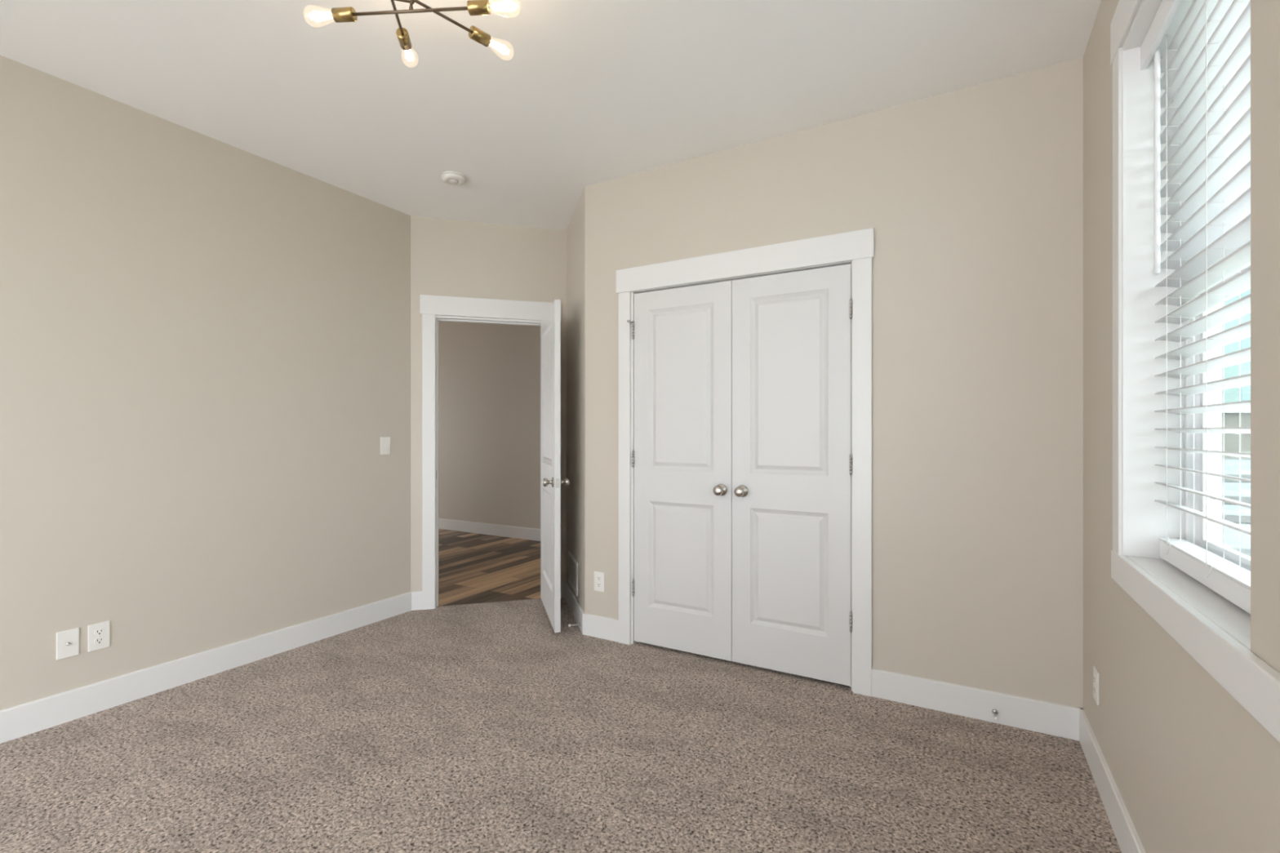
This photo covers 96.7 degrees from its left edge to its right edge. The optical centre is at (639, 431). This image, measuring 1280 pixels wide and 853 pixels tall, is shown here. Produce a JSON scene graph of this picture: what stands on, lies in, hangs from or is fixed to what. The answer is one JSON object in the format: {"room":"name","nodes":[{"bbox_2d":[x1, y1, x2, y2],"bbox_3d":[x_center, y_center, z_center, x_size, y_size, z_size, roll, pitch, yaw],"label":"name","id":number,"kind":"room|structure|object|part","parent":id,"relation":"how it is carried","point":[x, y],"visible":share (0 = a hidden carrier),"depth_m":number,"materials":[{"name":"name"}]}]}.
{"room":"empty bedroom","nodes":[
{"label":"empty bedroom","id":0,"kind":"room"},
{"bbox_2d":[0,55,410,710],"bbox_3d":[-2.831,-0.107,1.896,0.120,2.790,4.904,0,0,30],"label":"wall","id":1,"kind":"structure","parent":0,"point":[205,341],"depth_m":2.78,"materials":[{"name":"beige paint"}]},
{"bbox_2d":[56,627,79,659],"bbox_3d":[-2.447,0.907,2.435,0.016,0.117,0.072,0,0,30],"label":"cable plate","id":2,"kind":"object","parent":1,"relation":"attached to","point":[67,641],"visible":1,"depth_m":2.43,"materials":[{"name":"white plastic"}]},
{"bbox_2d":[88,621,110,652],"bbox_3d":[-2.401,0.907,2.525,0.008,0.117,0.074,0,0,30],"label":"wall outlet","id":3,"kind":"object","parent":1,"relation":"attached to","point":[99,634],"visible":1,"depth_m":2.52,"materials":[{"name":"white plastic"}]},
{"bbox_2d":[93,636,104,644],"bbox_3d":[-2.398,0.926,2.523,0.002,0.028,0.034,0,0,30],"label":"receptacle","id":4,"kind":"object","parent":3,"relation":"attached to","point":[97,640],"depth_m":2.52,"materials":[{"name":"white plastic"}]},
{"bbox_2d":[93,628,104,635],"bbox_3d":[-2.398,0.887,2.523,0.002,0.028,0.034,0,0,30],"label":"receptacle","id":5,"kind":"object","parent":3,"relation":"attached to","point":[97,632],"depth_m":2.52,"materials":[{"name":"white plastic"}]},
{"bbox_2d":[0,591,411,743],"bbox_3d":[-2.784,1.176,1.844,0.014,0.132,4.860,0,0,30],"label":"baseboard","id":6,"kind":"structure","parent":1,"relation":"attached to","point":[19,721],"depth_m":2.77,"materials":[{"name":"white paint"}]},
{"bbox_2d":[380,436,390,454],"bbox_3d":[-1.686,0.092,3.775,0.017,0.117,0.073,0,0,30],"label":"light switch","id":7,"kind":"object","parent":1,"relation":"attached to","point":[384,441],"visible":1,"depth_m":3.77,"materials":[{"name":"white plastic"}]},
{"bbox_2d":[410,215,566,598],"bbox_3d":[-1.058,-0.107,4.166,1.223,2.790,0.120,0,0,-15],"label":"wall","id":8,"kind":"structure","parent":0,"point":[449,257],"depth_m":4.07,"materials":[{"name":"beige paint"}]},
{"bbox_2d":[411,591,422,610],"bbox_3d":[-1.556,1.176,3.959,0.083,0.132,0.014,0,0,-15],"label":"baseboard","id":9,"kind":"structure","parent":8,"relation":"attached to","point":[416,596],"depth_m":3.95,"materials":[{"name":"white paint"}]},
{"bbox_2d":[419,294,552,609],"bbox_3d":[-1.076,0.148,4.149,0.980,2.204,0.142,0,0,-15],"label":"door frame","id":10,"kind":"structure","parent":8,"relation":"attached to","point":[433,308],"depth_m":3.98,"materials":[{"name":"white paint"}]},
{"bbox_3d":[-1.478,0.210,3.978,0.085,2.059,0.018,0,0,-15],"label":"casing","id":11,"kind":"part","parent":10,"relation":"part of","materials":[{"name":"white paint"}]},
{"bbox_2d":[540,299,569,632],"bbox_3d":[-0.608,0.207,3.824,0.165,2.022,0.778,0,0,-16],"label":"door","id":12,"kind":"structure","parent":8,"relation":"in","point":[551,482],"depth_m":3.64,"materials":[{"name":"white paint"}]},
{"bbox_3d":[-0.567,0.311,3.503,0.065,0.064,0.064,0,0,-16],"label":"knob","id":13,"kind":"part","parent":12,"relation":"part of","materials":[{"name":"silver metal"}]},
{"bbox_3d":[-0.607,0.207,3.822,0.035,2.022,0.762,0,0,-16],"label":"panel","id":14,"kind":"part","parent":12,"relation":"part of","materials":[{"name":"white paint"}]},
{"bbox_3d":[-0.470,0.311,3.531,0.065,0.064,0.064,0,0,-16],"label":"knob","id":15,"kind":"part","parent":12,"relation":"part of","materials":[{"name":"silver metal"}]},
{"bbox_2d":[438,320,540,541],"bbox_3d":[-2.400,-0.107,5.800,8.100,2.790,2.680,0,0,30],"label":"wall","id":16,"kind":"structure","parent":0,"point":[489,375],"depth_m":6.87,"materials":[{"name":"beige paint"}]},
{"bbox_2d":[438,518,540,541],"bbox_3d":[-1.845,1.176,6.880,8.000,0.132,0.014,0,0,30],"label":"baseboard","id":17,"kind":"structure","parent":16,"relation":"attached to","point":[525,533],"depth_m":6.84,"materials":[{"name":"white paint"}]},
{"bbox_2d":[0,0,1101,230],"bbox_3d":[-2.891,-1.577,3.354,9.660,0.150,7.620,0,0,30],"label":"ceiling","id":18,"kind":"structure","parent":0,"point":[590,92],"depth_m":2.38,"materials":[{"name":"white paint"}]},
{"bbox_2d":[302,0,520,66],"bbox_3d":[-0.688,-1.368,1.706,0.545,0.269,0.664,0,0,41],"label":"ceiling light","id":19,"kind":"object","parent":18,"relation":"attached to","point":[474,7],"visible":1,"depth_m":1.71,"materials":[{"name":"gold metal"}]},
{"bbox_2d":[302,4,357,27],"bbox_3d":[-0.940,-1.262,1.724,0.150,0.058,0.099,0,0,30],"label":"bulb","id":20,"kind":"object","parent":19,"relation":"attached to","point":[340,15],"depth_m":1.72,"materials":[{"name":"white glass"}]},
{"bbox_3d":[-0.729,-1.282,1.653,0.009,0.009,0.360,0,0,-11],"label":"rod","id":21,"kind":"part","parent":19,"relation":"part of","materials":[{"name":"brown metal"}]},
{"bbox_3d":[-0.698,-1.373,1.701,0.080,0.219,0.030,0,0,9],"label":"stem","id":22,"kind":"part","parent":19,"relation":"part of","materials":[{"name":"brown metal"}]},
{"bbox_2d":[395,27,418,66],"bbox_3d":[-0.779,-1.282,1.901,0.125,0.058,0.135,0,0,30],"label":"bulb","id":23,"kind":"object","parent":19,"relation":"attached to","point":[402,35],"depth_m":1.85,"materials":[{"name":"white glass"}]},
{"bbox_3d":[-0.687,-1.262,1.707,0.360,0.009,0.009,0,0,4],"label":"rod","id":24,"kind":"part","parent":19,"relation":"part of","materials":[{"name":"brown metal"}]},
{"bbox_3d":[-0.662,-1.274,1.683,0.009,0.009,0.360,0,0,44],"label":"rod","id":25,"kind":"part","parent":19,"relation":"part of","materials":[{"name":"brown metal"}]},
{"bbox_2d":[468,25,514,61],"bbox_3d":[-0.483,-1.274,1.864,0.078,0.058,0.155,0,0,30],"label":"bulb","id":26,"kind":"object","parent":19,"relation":"attached to","point":[476,34],"depth_m":1.83,"materials":[{"name":"white glass"}]},
{"bbox_2d":[466,0,520,17],"bbox_3d":[-0.433,-1.262,1.691,0.150,0.058,0.099,0,0,30],"label":"bulb","id":27,"kind":"object","parent":19,"relation":"attached to","point":[474,7],"depth_m":1.68,"materials":[{"name":"white glass"}]},
{"bbox_2d":[440,170,466,185],"bbox_3d":[-1.094,-1.484,3.344,0.140,0.036,0.140,0,0,10],"label":"smoke detector","id":28,"kind":"object","parent":18,"relation":"attached to","point":[450,177],"visible":1,"depth_m":3.31,"materials":[{"name":"white plastic"}]},
{"bbox_2d":[0,528,1121,852],"bbox_3d":[-2.994,1.263,3.366,9.470,0.050,7.300,0,0,30],"label":"floor","id":29,"kind":"structure","parent":0,"point":[486,727],"depth_m":2.15,"materials":[{"name":"carpet"}]},
{"bbox_2d":[566,57,1083,708],"bbox_3d":[0.513,-0.107,3.139,3.079,2.790,0.556,0,0,40],"label":"wall","id":30,"kind":"structure","parent":0,"point":[971,197],"depth_m":2.53,"materials":[{"name":"beige paint"}]},
{"bbox_2d":[568,551,577,595],"bbox_3d":[-0.463,0.969,3.917,0.009,0.218,0.385,0,0,-15],"label":"air vent","id":31,"kind":"object","parent":30,"relation":"in","point":[572,563],"visible":1,"depth_m":3.89,"materials":[{"name":"white plastic"}]},
{"bbox_2d":[568,556,576,591],"bbox_3d":[-0.463,0.969,3.917,0.008,0.178,0.345,0,0,-15],"label":"grille","id":32,"kind":"object","parent":31,"relation":"attached to","point":[571,561],"depth_m":3.92,"materials":[{"name":"white plastic"}]},
{"bbox_2d":[568,622,580,626],"bbox_3d":[-0.408,1.202,3.541,0.076,0.022,0.022,0,0,-15],"label":"door stop","id":33,"kind":"object","parent":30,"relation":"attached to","point":[569,625],"visible":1,"depth_m":3.54,"materials":[{"name":"silver metal"}]},
{"bbox_2d":[564,580,584,634],"bbox_3d":[-0.450,1.176,3.860,0.014,0.132,0.791,0,0,-15],"label":"baseboard","id":34,"kind":"structure","parent":30,"relation":"attached to","point":[577,611],"depth_m":3.79,"materials":[{"name":"white paint"}]},
{"bbox_2d":[594,571,604,591],"bbox_3d":[-0.246,0.903,3.429,0.074,0.117,0.008,0,0,30],"label":"wall outlet","id":35,"kind":"object","parent":30,"relation":"attached to","point":[598,576],"visible":1,"depth_m":3.43,"materials":[{"name":"white plastic"}]},
{"bbox_2d":[596,582,601,587],"bbox_3d":[-0.248,0.922,3.427,0.034,0.028,0.002,0,0,30],"label":"receptacle","id":36,"kind":"object","parent":35,"relation":"attached to","point":[598,584],"depth_m":3.42,"materials":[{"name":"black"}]},
{"bbox_2d":[596,576,601,581],"bbox_3d":[-0.248,0.883,3.427,0.034,0.028,0.002,0,0,30],"label":"receptacle","id":37,"kind":"object","parent":35,"relation":"attached to","point":[598,578],"depth_m":3.42,"materials":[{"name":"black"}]},
{"bbox_2d":[582,613,618,642],"bbox_3d":[-0.235,1.176,3.420,0.260,0.132,0.014,0,0,30],"label":"baseboard","id":38,"kind":"structure","parent":30,"relation":"attached to","point":[593,625],"depth_m":3.41,"materials":[{"name":"white paint"}]},
{"bbox_2d":[626,280,732,661],"bbox_3d":[0.203,0.207,3.165,0.634,2.022,0.100,0,0,30],"label":"door","id":39,"kind":"structure","parent":30,"relation":"in","point":[682,460],"depth_m":3.15,"materials":[{"name":"white paint"}]},
{"bbox_3d":[0.421,0.311,3.021,0.064,0.064,0.065,0,0,30],"label":"knob","id":40,"kind":"part","parent":39,"relation":"part of","materials":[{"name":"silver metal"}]},
{"bbox_2d":[616,227,874,696],"bbox_3d":[0.508,0.145,3.062,1.416,2.194,0.142,0,0,30],"label":"door frame","id":41,"kind":"structure","parent":30,"relation":"attached to","point":[855,248],"depth_m":2.79,"materials":[{"name":"white paint"}]},
{"bbox_3d":[-0.089,0.212,3.334,0.077,2.056,0.018,0,0,30],"label":"casing","id":42,"kind":"part","parent":41,"relation":"part of","materials":[{"name":"white paint"}]},
{"bbox_3d":[1.050,0.212,2.688,0.084,2.056,0.018,0,0,30],"label":"casing","id":43,"kind":"part","parent":41,"relation":"part of","materials":[{"name":"white paint"}]},
{"bbox_2d":[732,264,852,685],"bbox_3d":[0.745,0.207,2.858,0.607,2.022,0.100,0,0,30],"label":"door","id":44,"kind":"structure","parent":30,"relation":"in","point":[792,456],"depth_m":2.86,"materials":[{"name":"white paint"}]},
{"bbox_3d":[0.523,0.311,2.963,0.064,0.064,0.065,0,0,30],"label":"knob","id":45,"kind":"part","parent":44,"relation":"part of","materials":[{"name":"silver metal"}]},
{"bbox_2d":[871,667,1083,740],"bbox_3d":[1.431,1.176,2.474,0.792,0.132,0.014,0,0,30],"label":"baseboard","id":46,"kind":"structure","parent":30,"relation":"attached to","point":[1060,720],"depth_m":2.45,"materials":[{"name":"white paint"}]},
{"bbox_2d":[991,708,998,720],"bbox_3d":[1.492,1.190,2.388,0.022,0.022,0.076,0,0,30],"label":"door stop","id":47,"kind":"object","parent":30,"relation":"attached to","point":[994,711],"visible":1,"depth_m":2.40,"materials":[{"name":"silver metal"}]},
{"bbox_2d":[1083,0,1279,852],"bbox_3d":[0.629,-0.107,0.054,0.200,2.790,5.115,0,0,30],"label":"wall","id":48,"kind":"structure","parent":0,"point":[1193,771],"depth_m":1.26,"materials":[{"name":"beige paint"}]},
{"bbox_2d":[1093,665,1099,705],"bbox_3d":[1.639,0.911,2.046,0.008,0.117,0.074,0,0,30],"label":"wall outlet","id":49,"kind":"object","parent":48,"relation":"attached to","point":[1095,673],"visible":1,"depth_m":2.03,"materials":[{"name":"white plastic"}]},
{"bbox_2d":[1079,707,1146,852],"bbox_3d":[0.523,1.176,0.085,0.014,0.132,5.065,0,0,30],"label":"baseboard","id":50,"kind":"structure","parent":48,"relation":"attached to","point":[1126,836],"depth_m":1.82,"materials":[{"name":"white paint"}]},
{"bbox_2d":[1110,0,1279,742],"bbox_3d":[0.976,-0.408,0.692,0.215,1.725,2.367,0,0,30],"label":"window","id":51,"kind":"structure","parent":48,"relation":"in","point":[1215,545],"depth_m":1.64,"materials":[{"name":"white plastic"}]},
{"bbox_3d":[1.448,-0.387,1.720,0.018,1.506,0.079,0,0,30],"label":"casing","id":52,"kind":"part","parent":51,"relation":"part of","materials":[{"name":"white paint"}]},
{"bbox_3d":[1.296,0.382,1.281,0.150,0.032,0.835,0,0,30],"label":"sill","id":53,"kind":"part","parent":51,"relation":"part of","materials":[{"name":"white paint"}]},
{"bbox_2d":[1140,0,1250,613],"bbox_3d":[1.296,-0.383,1.282,0.089,1.478,0.825,0,0,30],"label":"window blind","id":54,"kind":"object","parent":51,"relation":"attached to","point":[1203,46],"visible":0.9,"depth_m":1.35,"materials":[{"name":"white plastic"}]},
{"bbox_3d":[1.447,-0.370,1.523,0.056,1.408,0.034,0,0,30],"label":"ladder cord","id":55,"kind":"part","parent":54,"relation":"part of","materials":[{"name":"white fabric"}]},
{"bbox_3d":[1.307,0.328,1.266,0.055,0.056,0.788,0,0,30],"label":"rail","id":56,"kind":"part","parent":54,"relation":"part of","materials":[{"name":"white wood"}]},
{"bbox_3d":[1.304,-0.370,1.271,0.056,1.408,0.034,0,0,30],"label":"ladder cord","id":57,"kind":"part","parent":54,"relation":"part of","materials":[{"name":"white fabric"}]},
{"bbox_3d":[1.369,-0.379,1.237,0.070,1.489,0.823,0,0,30],"label":"frame","id":58,"kind":"part","parent":51,"relation":"part of","materials":[{"name":"white plastic"}]},
{"label":"outside","id":59,"kind":"structure","parent":0,"visible":0},
{"bbox_3d":[50.769,1.738,28.679,180.000,0.100,220.000,0,0,30],"label":"ground","id":60,"kind":"structure","parent":59,"visible":0},
{"bbox_2d":[1222,288,1250,403],"bbox_3d":[57.162,-6.562,48.047,48.800,16.500,12.800,0,0,30],"label":"building","id":61,"kind":"structure","parent":60,"relation":"on","point":[1231,395],"depth_m":46.14,"materials":[{"name":"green paint"}]},
{"bbox_2d":[1222,409,1250,458],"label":"window","id":62,"kind":"structure","parent":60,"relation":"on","point":[1232,417],"depth_m":36.07,"materials":[{"name":"beige"}]},
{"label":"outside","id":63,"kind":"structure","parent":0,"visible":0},
{"bbox_2d":[1222,458,1250,549],"bbox_3d":[40.752,1.678,10.217,59.200,0.020,40.000,0,0,30],"label":"path","id":64,"kind":"structure","parent":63,"point":[1231,465],"depth_m":14.82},
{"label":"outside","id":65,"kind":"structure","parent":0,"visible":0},
{"bbox_2d":[1230,547,1250,556],"bbox_3d":[31.745,1.668,-5.655,59.200,0.040,0.900,0,0,30],"label":"road","id":66,"kind":"structure","parent":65,"point":[1245,551],"depth_m":7.90,"materials":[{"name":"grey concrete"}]},
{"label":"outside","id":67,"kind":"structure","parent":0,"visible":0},
{"bbox_2d":[1222,514,1250,524],"bbox_3d":[33.843,1.668,-1.959,59.200,0.040,1.200,0,0,30],"label":"road","id":68,"kind":"structure","parent":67,"point":[1233,518],"depth_m":10.79,"materials":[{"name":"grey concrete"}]},
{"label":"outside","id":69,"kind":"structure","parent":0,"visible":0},
{"bbox_2d":[1222,495,1250,505],"bbox_3d":[35.866,1.668,1.607,59.200,0.040,2.200,0,0,30],"label":"road","id":70,"kind":"structure","parent":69,"point":[1246,500],"depth_m":13.93,"materials":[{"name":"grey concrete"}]},
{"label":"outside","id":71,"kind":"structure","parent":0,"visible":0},
{"bbox_2d":[1222,474,1250,483],"bbox_3d":[40.382,1.668,9.565,59.200,0.040,4.500,0,0,30],"label":"road","id":72,"kind":"structure","parent":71,"point":[1248,477],"depth_m":20.00,"materials":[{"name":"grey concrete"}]}
]}

